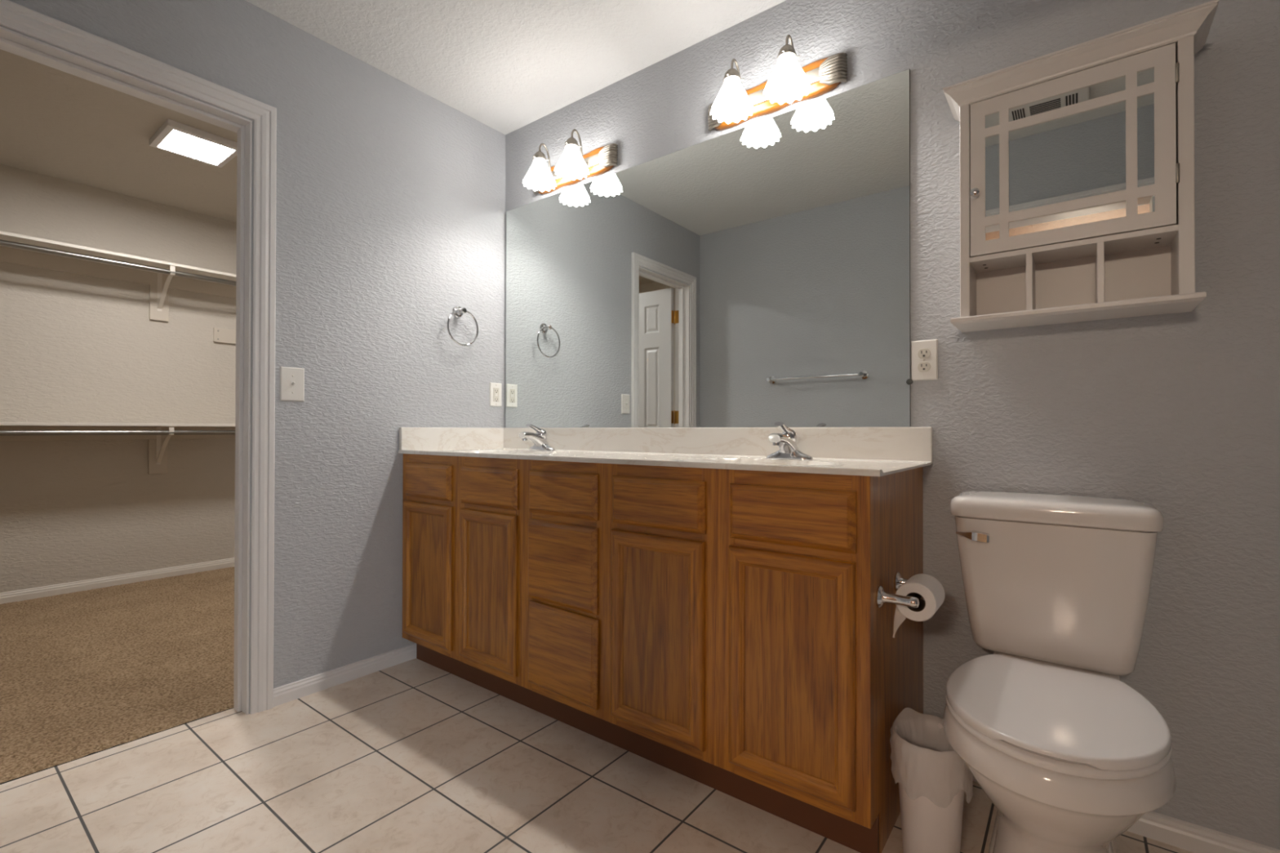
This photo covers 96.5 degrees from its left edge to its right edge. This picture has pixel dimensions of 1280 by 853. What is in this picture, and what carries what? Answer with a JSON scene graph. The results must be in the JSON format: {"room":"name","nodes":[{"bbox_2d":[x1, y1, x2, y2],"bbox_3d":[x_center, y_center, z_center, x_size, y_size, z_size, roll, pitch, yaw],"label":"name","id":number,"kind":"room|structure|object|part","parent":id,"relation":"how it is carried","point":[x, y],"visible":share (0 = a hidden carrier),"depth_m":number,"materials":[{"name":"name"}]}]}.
{"room":"bathroom","nodes":[
{"label":"bathroom","id":0,"kind":"room"},
{"bbox_2d":[0,164,236,592],"bbox_3d":[-3.471,-0.206,3.320,0.100,2.490,3.070,0,0,37],"label":"wall","id":1,"kind":"structure","parent":0,"point":[75,348],"depth_m":3.51,"materials":[{"name":"beige paint"}]},
{"bbox_2d":[0,557,234,604],"bbox_3d":[-3.428,0.952,3.279,0.013,0.066,2.870,0,0,37],"label":"baseboard","id":2,"kind":"structure","parent":1,"relation":"attached to","point":[87,584],"depth_m":3.51,"materials":[{"name":"beige paint"}]},
{"bbox_2d":[0,426,235,440],"bbox_3d":[-3.424,0.040,3.283,0.018,0.084,2.866,0,0,37],"label":"cleat","id":3,"kind":"object","parent":1,"relation":"attached to","point":[51,437],"visible":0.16,"depth_m":3.48,"materials":[{"name":"beige wood"}]},
{"bbox_2d":[0,422,235,426],"bbox_3d":[-3.310,-0.012,3.196,0.304,0.018,2.866,0,0,37],"label":"closet shelf","id":4,"kind":"object","parent":3,"relation":"on","point":[2,424],"visible":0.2,"depth_m":3.29,"materials":[{"name":"beige paint"}]},
{"bbox_2d":[0,246,235,298],"bbox_3d":[-3.423,-0.951,3.289,0.018,0.084,2.866,0,0,37],"label":"cleat","id":5,"kind":"object","parent":1,"relation":"attached to","point":[7,255],"visible":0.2,"depth_m":3.49,"materials":[{"name":"beige wood"}]},
{"bbox_2d":[0,231,235,286],"bbox_3d":[-3.309,-1.002,3.202,0.304,0.018,2.866,0,0,37],"label":"closet shelf","id":6,"kind":"object","parent":5,"relation":"on","point":[6,236],"visible":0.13,"depth_m":3.33,"materials":[{"name":"beige paint"}]},
{"bbox_2d":[147,426,173,474],"bbox_3d":[-2.998,0.152,3.604,0.303,0.304,0.096,0,0,37],"label":"shelf bracket","id":7,"kind":"object","parent":1,"relation":"attached to","point":[157,448],"visible":0.98,"depth_m":3.67,"materials":[{"name":"beige"}]},
{"bbox_2d":[0,430,235,435],"bbox_3d":[-3.205,0.035,3.115,0.029,0.029,2.866,0,0,37],"label":"closet rod","id":8,"kind":"object","parent":7,"relation":"attached to","point":[2,433],"visible":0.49,"depth_m":3.30,"materials":[{"name":"grey metal"}]},
{"bbox_2d":[149,265,175,321],"bbox_3d":[-2.997,-0.838,3.611,0.303,0.304,0.096,0,0,37],"label":"shelf bracket","id":9,"kind":"object","parent":1,"relation":"attached to","point":[158,295],"visible":0.98,"depth_m":3.68,"materials":[{"name":"beige metal"}]},
{"bbox_2d":[0,239,235,285],"bbox_3d":[-3.204,-0.956,3.122,0.029,0.029,2.866,0,0,37],"label":"closet rod","id":10,"kind":"object","parent":9,"relation":"attached to","point":[3,242],"visible":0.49,"depth_m":3.29,"materials":[{"name":"grey metal"}]},
{"bbox_2d":[213,327,235,344],"bbox_3d":[-2.878,-0.631,4.000,0.018,0.097,0.175,0,0,37],"label":"wall block","id":11,"kind":"object","parent":1,"relation":"attached to","point":[220,335],"visible":0.73,"depth_m":3.97,"materials":[{"name":"beige"}]},
{"bbox_2d":[0,0,505,714],"bbox_3d":[-1.517,-0.212,1.826,0.120,2.490,2.870,0,0,37],"label":"wall","id":12,"kind":"structure","parent":0,"point":[390,197],"depth_m":2.23,"materials":[{"name":"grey paint"}]},
{"bbox_2d":[0,26,252,715],"bbox_3d":[-1.572,-0.036,1.754,0.122,2.036,0.615,0,0,37],"label":"trim","id":13,"kind":"structure","parent":12,"relation":"attached to","point":[12,42],"depth_m":1.96,"materials":[{"name":"white"}]},
{"bbox_2d":[0,0,276,714],"bbox_3d":[-1.516,-0.071,1.712,0.019,2.106,0.755,0,0,37],"label":"trim","id":14,"kind":"structure","parent":12,"relation":"attached to","point":[13,15],"depth_m":1.97,"materials":[{"name":"white"}]},
{"bbox_2d":[280,366,304,401],"bbox_3d":[-1.249,-0.152,2.060,0.019,0.122,0.080,0,0,37],"label":"light switch","id":15,"kind":"object","parent":12,"relation":"attached to","point":[291,379],"visible":1,"depth_m":2.06,"materials":[{"name":"white plastic"}]},
{"bbox_2d":[273,643,416,706],"bbox_3d":[-1.123,0.956,2.226,0.013,0.060,0.551,0,0,37],"label":"baseboard","id":16,"kind":"structure","parent":12,"relation":"attached to","point":[299,689],"depth_m":2.19,"materials":[{"name":"white wood"}]},
{"bbox_2d":[446,305,478,346],"bbox_3d":[-0.814,-0.460,2.603,0.052,0.187,0.166,0,0,37],"label":"towel ring","id":17,"kind":"object","parent":12,"relation":"attached to","point":[458,311],"visible":1,"depth_m":2.60,"materials":[{"name":"silver metal"}]},
{"bbox_3d":[-0.814,-0.526,2.604,0.052,0.054,0.054,0,0,37],"label":"wall post","id":18,"kind":"part","parent":17,"relation":"part of","materials":[{"name":"silver metal"}]},
{"bbox_2d":[489,382,501,406],"bbox_3d":[-0.702,-0.155,2.786,0.008,0.115,0.070,0,0,37],"label":"outlet","id":19,"kind":"object","parent":12,"relation":"attached to","point":[495,388],"visible":1,"depth_m":2.78,"materials":[{"name":"white plastic"}]},
{"bbox_2d":[493,387,498,401],"bbox_3d":[-0.700,-0.155,2.784,0.002,0.067,0.034,0,0,37],"label":"receptacle","id":20,"kind":"object","parent":19,"relation":"attached to","point":[495,390],"depth_m":2.78,"materials":[{"name":"white plastic"}]},
{"bbox_2d":[0,0,786,222],"bbox_3d":[-1.110,-1.499,1.524,6.040,0.080,3.070,0,0,37],"label":"ceiling","id":21,"kind":"structure","parent":0,"point":[506,65],"depth_m":2.34,"materials":[{"name":"white paint"}]},
{"bbox_2d":[149,118,236,167],"bbox_3d":[-2.262,-1.434,2.916,0.326,0.034,0.306,0,0,37],"label":"ceiling light","id":22,"kind":"object","parent":21,"relation":"in","point":[173,136],"visible":0.96,"depth_m":2.88,"materials":[{"name":"white plastic"}]},
{"bbox_2d":[157,129,234,164],"bbox_3d":[-2.262,-1.420,2.916,0.269,0.002,0.249,0,0,37],"label":"diffuser","id":23,"kind":"object","parent":22,"relation":"attached to","point":[180,142],"depth_m":2.91,"materials":[{"name":"white plastic"}]},
{"bbox_2d":[0,566,1193,852],"bbox_3d":[-1.122,1.000,1.514,5.820,0.062,2.870,0,0,37],"label":"floor","id":24,"kind":"structure","parent":0,"point":[415,755],"depth_m":1.65,"materials":[{"name":"beige tile"}]},
{"bbox_2d":[402,453,923,852],"bbox_3d":[-0.090,0.549,2.029,1.889,0.874,0.560,0,0,37],"label":"vanity cabinet","id":25,"kind":"object","parent":24,"relation":"on","point":[725,631],"visible":0.9,"depth_m":1.53,"materials":[{"name":"brown wood"}]},
{"bbox_3d":[-0.846,0.581,2.276,0.238,0.461,0.005,0,0,37],"label":"door panel","id":26,"kind":"part","parent":25,"relation":"part of","materials":[{"name":"brown wood"}]},
{"bbox_3d":[-0.849,0.581,2.272,0.326,0.549,0.019,0,0,37],"label":"door","id":27,"kind":"part","parent":25,"relation":"part of","materials":[{"name":"brown wood"}]},
{"bbox_3d":[-0.545,0.580,2.046,0.226,0.461,0.005,0,0,37],"label":"door panel","id":28,"kind":"part","parent":25,"relation":"part of","materials":[{"name":"brown wood"}]},
{"bbox_3d":[-0.548,0.580,2.042,0.314,0.549,0.019,0,0,37],"label":"door","id":29,"kind":"part","parent":25,"relation":"part of","materials":[{"name":"brown wood"}]},
{"bbox_3d":[-0.254,0.440,1.818,0.307,0.262,0.019,0,0,37],"label":"drawer","id":30,"kind":"part","parent":25,"relation":"part of","materials":[{"name":"brown wood"}]},
{"bbox_3d":[-0.252,0.718,1.810,0.308,0.276,0.019,0,0,37],"label":"drawer","id":31,"kind":"part","parent":25,"relation":"part of","materials":[{"name":"brown wood"}]},
{"bbox_3d":[-0.251,0.215,1.818,0.304,0.140,0.019,0,0,37],"label":"drawer","id":32,"kind":"part","parent":25,"relation":"part of","materials":[{"name":"brown wood"}]},
{"bbox_3d":[0.043,0.578,1.596,0.229,0.461,0.005,0,0,37],"label":"door panel","id":33,"kind":"part","parent":25,"relation":"part of","materials":[{"name":"brown wood"}]},
{"bbox_3d":[0.040,0.578,1.592,0.317,0.549,0.019,0,0,37],"label":"door","id":34,"kind":"part","parent":25,"relation":"part of","materials":[{"name":"brown wood"}]},
{"bbox_2d":[398,426,933,476],"bbox_3d":[-0.078,0.116,2.026,1.918,0.228,0.558,0,0,37],"label":"countertop","id":35,"kind":"structure","parent":25,"relation":"on","point":[875,451],"depth_m":1.99,"materials":[{"name":"stone"}]},
{"bbox_2d":[519,423,555,451],"bbox_3d":[-0.455,0.049,2.472,0.154,0.121,0.149,0,0,37],"label":"faucet","id":36,"kind":"object","parent":35,"relation":"on","point":[539,439],"visible":0.99,"depth_m":2.46,"materials":[{"name":"silver metal"}]},
{"bbox_3d":[-0.455,0.066,2.472,0.058,0.086,0.149,0,0,37],"label":"spout","id":37,"kind":"part","parent":36,"relation":"part of","materials":[{"name":"silver metal"}]},
{"bbox_3d":[-0.456,0.010,2.472,0.031,0.043,0.077,0,0,37],"label":"lever","id":38,"kind":"part","parent":36,"relation":"part of","materials":[{"name":"silver metal"}]},
{"bbox_3d":[-0.431,0.038,2.504,0.049,0.055,0.050,0,0,37],"label":"handle","id":39,"kind":"part","parent":36,"relation":"part of","materials":[{"name":"silver metal"}]},
{"bbox_2d":[765,422,813,460],"bbox_3d":[0.449,0.046,1.781,0.154,0.121,0.149,0,0,37],"label":"faucet","id":40,"kind":"object","parent":35,"relation":"on","point":[786,442],"visible":0.99,"depth_m":1.78,"materials":[{"name":"silver metal"}]},
{"bbox_3d":[0.448,0.007,1.780,0.031,0.043,0.077,0,0,37],"label":"lever","id":41,"kind":"part","parent":40,"relation":"part of","materials":[{"name":"silver metal"}]},
{"bbox_3d":[0.449,0.064,1.781,0.058,0.086,0.149,0,0,37],"label":"spout","id":42,"kind":"part","parent":40,"relation":"part of","materials":[{"name":"silver metal"}]},
{"bbox_3d":[0.473,0.036,1.812,0.049,0.055,0.050,0,0,37],"label":"handle","id":43,"kind":"part","parent":40,"relation":"part of","materials":[{"name":"silver metal"}]},
{"bbox_3d":[0.352,0.577,1.360,0.225,0.461,0.005,0,0,37],"label":"door panel","id":44,"kind":"part","parent":25,"relation":"part of","materials":[{"name":"brown wood"}]},
{"bbox_3d":[0.349,0.577,1.356,0.313,0.549,0.019,0,0,37],"label":"door","id":45,"kind":"part","parent":25,"relation":"part of","materials":[{"name":"brown wood"}]},
{"bbox_3d":[0.667,0.547,1.475,0.014,0.874,0.521,0,0,37],"label":"panel","id":46,"kind":"part","parent":25,"relation":"part of","materials":[{"name":"brown wood"}]},
{"bbox_2d":[875,572,921,608],"bbox_3d":[0.626,0.388,1.340,0.084,0.049,0.209,0,0,37],"label":"toilet paper holder","id":47,"kind":"object","parent":25,"relation":"attached to","point":[882,597],"visible":0.62,"depth_m":1.28,"materials":[{"name":"silver metal"}]},
{"bbox_3d":[0.577,0.387,1.276,0.084,0.049,0.049,0,0,37],"label":"post","id":48,"kind":"part","parent":47,"relation":"part of","materials":[{"name":"silver metal"}]},
{"bbox_3d":[0.674,0.388,1.403,0.084,0.049,0.049,0,0,37],"label":"post","id":49,"kind":"part","parent":47,"relation":"part of","materials":[{"name":"silver metal"}]},
{"bbox_2d":[892,573,945,637],"bbox_3d":[0.644,0.417,1.322,0.091,0.132,0.110,0,0,37],"label":"toilet paper roll","id":50,"kind":"object","parent":47,"relation":"on","point":[928,587],"visible":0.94,"depth_m":1.29,"materials":[{"name":"white paper"}]},
{"bbox_2d":[894,723,964,852],"bbox_3d":[0.656,0.839,1.292,0.151,0.284,0.151,0,0,37],"label":"trash can","id":51,"kind":"object","parent":24,"relation":"on","point":[926,827],"visible":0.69,"depth_m":1.24,"materials":[{"name":"white plastic"}]},
{"bbox_2d":[889,707,973,808],"bbox_3d":[0.656,0.754,1.292,0.169,0.164,0.170,0,0,37],"label":"trash bag","id":52,"kind":"object","parent":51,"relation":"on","point":[923,760],"visible":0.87,"depth_m":1.24,"materials":[{"name":"white plastic"}]},
{"bbox_2d":[942,491,1176,852],"bbox_3d":[0.862,0.578,1.217,0.406,0.808,0.661,0,0,37],"label":"toilet","id":53,"kind":"object","parent":24,"relation":"on","point":[1069,756],"visible":1,"depth_m":1.23,"materials":[{"name":"white ceramic"}]},
{"bbox_3d":[0.823,0.270,1.415,0.071,0.027,0.030,0,0,37],"label":"flush lever","id":54,"kind":"part","parent":53,"relation":"part of","materials":[{"name":"silver metal"}]},
{"bbox_3d":[1.004,0.392,1.405,0.388,0.335,0.192,0,0,37],"label":"tank","id":55,"kind":"part","parent":53,"relation":"part of","materials":[{"name":"white ceramic"}]},
{"bbox_3d":[1.002,0.201,1.403,0.406,0.050,0.201,0,0,37],"label":"tank lid","id":56,"kind":"part","parent":53,"relation":"part of","materials":[{"name":"white ceramic"}]},
{"bbox_3d":[0.808,0.569,1.130,0.357,0.014,0.432,0,0,37],"label":"seat","id":57,"kind":"part","parent":53,"relation":"part of","materials":[{"name":"white plastic"}]},
{"bbox_3d":[0.809,0.551,1.132,0.356,0.020,0.434,0,0,37],"label":"lid","id":58,"kind":"part","parent":53,"relation":"part of","materials":[{"name":"white ceramic"}]},
{"bbox_3d":[0.842,0.780,1.173,0.368,0.404,0.569,0,0,37],"label":"bowl","id":59,"kind":"part","parent":53,"relation":"part of","materials":[{"name":"white ceramic"}]},
{"bbox_2d":[504,0,1279,849],"bbox_3d":[0.744,-0.209,1.828,3.470,2.490,0.120,0,0,37],"label":"wall","id":60,"kind":"structure","parent":0,"point":[1177,413],"depth_m":1.40,"materials":[{"name":"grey paint"}]},
{"bbox_2d":[522,128,617,194],"bbox_3d":[-0.350,-1.160,2.476,0.503,0.191,0.189,0,0,37],"label":"vanity light","id":61,"kind":"object","parent":60,"relation":"attached to","point":[572,167],"visible":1,"depth_m":2.45,"materials":[{"name":"white glass"}]},
{"bbox_3d":[-0.442,-1.119,2.517,0.148,0.110,0.145,0,0,37],"label":"lamp shade","id":62,"kind":"part","parent":61,"relation":"part of","materials":[{"name":"white glass"}]},
{"bbox_3d":[-0.415,-1.185,2.553,0.026,0.141,0.097,0,0,37],"label":"arm","id":63,"kind":"part","parent":61,"relation":"part of","materials":[{"name":"silver metal"}]},
{"bbox_3d":[-0.286,-1.120,2.398,0.148,0.110,0.145,0,0,37],"label":"lamp shade","id":64,"kind":"part","parent":61,"relation":"part of","materials":[{"name":"white glass"}]},
{"bbox_3d":[-0.259,-1.185,2.434,0.026,0.141,0.097,0,0,37],"label":"arm","id":65,"kind":"part","parent":61,"relation":"part of","materials":[{"name":"silver metal"}]},
{"bbox_2d":[506,68,912,427],"bbox_3d":[0.075,-0.531,2.260,1.851,1.068,0.008,0,0,37],"label":"wall mirror","id":66,"kind":"object","parent":60,"relation":"attached to","point":[757,274],"visible":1,"depth_m":2.06,"materials":[{"name":"clear glass"}]},
{"bbox_2d":[503,426,933,463],"bbox_3d":[0.086,0.057,2.240,1.918,0.106,0.019,0,0,37],"label":"backsplash","id":67,"kind":"structure","parent":60,"relation":"attached to","point":[888,443],"depth_m":2.02,"materials":[{"name":"stone"}]},
{"bbox_2d":[707,34,847,131],"bbox_3d":[0.404,-1.163,1.899,0.503,0.191,0.189,0,0,37],"label":"vanity light","id":68,"kind":"object","parent":60,"relation":"attached to","point":[788,83],"visible":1,"depth_m":1.88,"materials":[{"name":"white glass"}]},
{"bbox_3d":[0.312,-1.122,1.941,0.148,0.110,0.145,0,0,37],"label":"lamp shade","id":69,"kind":"part","parent":68,"relation":"part of","materials":[{"name":"white glass"}]},
{"bbox_3d":[0.339,-1.187,1.976,0.026,0.141,0.097,0,0,37],"label":"arm","id":70,"kind":"part","parent":68,"relation":"part of","materials":[{"name":"silver metal"}]},
{"bbox_3d":[0.468,-1.123,1.822,0.148,0.110,0.145,0,0,37],"label":"lamp shade","id":71,"kind":"part","parent":68,"relation":"part of","materials":[{"name":"white glass"}]},
{"bbox_3d":[0.495,-1.188,1.857,0.026,0.141,0.097,0,0,37],"label":"arm","id":72,"kind":"part","parent":68,"relation":"part of","materials":[{"name":"silver metal"}]},
{"bbox_2d":[911,338,937,381],"bbox_3d":[0.834,-0.195,1.678,0.071,0.118,0.008,0,0,37],"label":"duplex outlet","id":73,"kind":"object","parent":60,"relation":"attached to","point":[924,353],"visible":1,"depth_m":1.68,"materials":[{"name":"white plastic"}]},
{"bbox_2d":[917,361,930,371],"bbox_3d":[0.833,-0.175,1.676,0.034,0.028,0.002,0,0,37],"label":"receptacle","id":74,"kind":"object","parent":73,"relation":"attached to","point":[922,366],"depth_m":1.67,"materials":[{"name":"white plastic"}]},
{"bbox_2d":[917,348,930,358],"bbox_3d":[0.833,-0.214,1.676,0.034,0.028,0.002,0,0,37],"label":"receptacle","id":75,"kind":"object","parent":73,"relation":"attached to","point":[922,353],"depth_m":1.67,"materials":[{"name":"white plastic"}]},
{"bbox_2d":[942,0,1219,332],"bbox_3d":[1.051,-0.578,1.410,0.514,0.620,0.173,0,0,37],"label":"medicine cabinet","id":76,"kind":"object","parent":60,"relation":"attached to","point":[1077,175],"visible":1,"depth_m":1.37,"materials":[{"name":"grey wood"}]},
{"bbox_3d":[0.893,-0.566,1.552,0.022,0.564,0.139,0,0,37],"label":"panel","id":77,"kind":"part","parent":76,"relation":"part of","materials":[{"name":"grey wood"}]},
{"bbox_3d":[0.861,-0.600,1.470,0.022,0.022,0.028,0,0,37],"label":"knob","id":78,"kind":"part","parent":76,"relation":"part of","materials":[{"name":"silver metal"}]},
{"bbox_3d":[1.019,-0.639,1.374,0.336,0.336,0.003,0,0,37],"label":"mirror panel","id":79,"kind":"part","parent":76,"relation":"part of","materials":[{"name":"clear glass"}]},
{"bbox_3d":[1.060,-0.845,1.427,0.398,0.006,0.139,0,0,37],"label":"panel","id":80,"kind":"part","parent":76,"relation":"part of","materials":[{"name":"grey wood"}]},
{"bbox_3d":[1.021,-0.642,1.375,0.392,0.396,0.016,0,0,37],"label":"door","id":81,"kind":"part","parent":76,"relation":"part of","materials":[{"name":"grey wood"}]},
{"bbox_3d":[1.099,-0.562,1.476,0.398,0.556,0.011,0,0,37],"label":"panel","id":82,"kind":"part","parent":76,"relation":"part of","materials":[{"name":"grey wood"}]},
{"bbox_2d":[969,224,1178,272],"bbox_3d":[1.056,-0.434,1.420,0.398,0.012,0.127,0,0,37],"label":"shelf","id":83,"kind":"object","parent":76,"relation":"attached to","point":[1135,240],"depth_m":1.39,"materials":[{"name":"grey wood"}]},
{"bbox_2d":[950,291,1206,332],"bbox_3d":[1.052,-0.276,1.415,0.481,0.016,0.159,0,0,37],"label":"shelf","id":84,"kind":"object","parent":76,"relation":"attached to","point":[1183,301],"depth_m":1.37,"materials":[{"name":"grey wood"}]},
{"bbox_3d":[1.051,-0.866,1.412,0.514,0.044,0.173,0,0,37],"label":"crown moulding","id":85,"kind":"part","parent":76,"relation":"part of","materials":[{"name":"grey wood"}]},
{"bbox_3d":[1.228,-0.567,1.296,0.026,0.564,0.139,0,0,37],"label":"panel","id":86,"kind":"part","parent":76,"relation":"part of","materials":[{"name":"grey wood"}]},
{"bbox_2d":[973,776,1279,852],"bbox_3d":[1.407,0.953,1.228,1.455,0.060,0.013,0,0,37],"label":"baseboard","id":87,"kind":"structure","parent":60,"relation":"attached to","point":[1189,837],"depth_m":1.32,"materials":[{"name":"white wood"}]}
]}

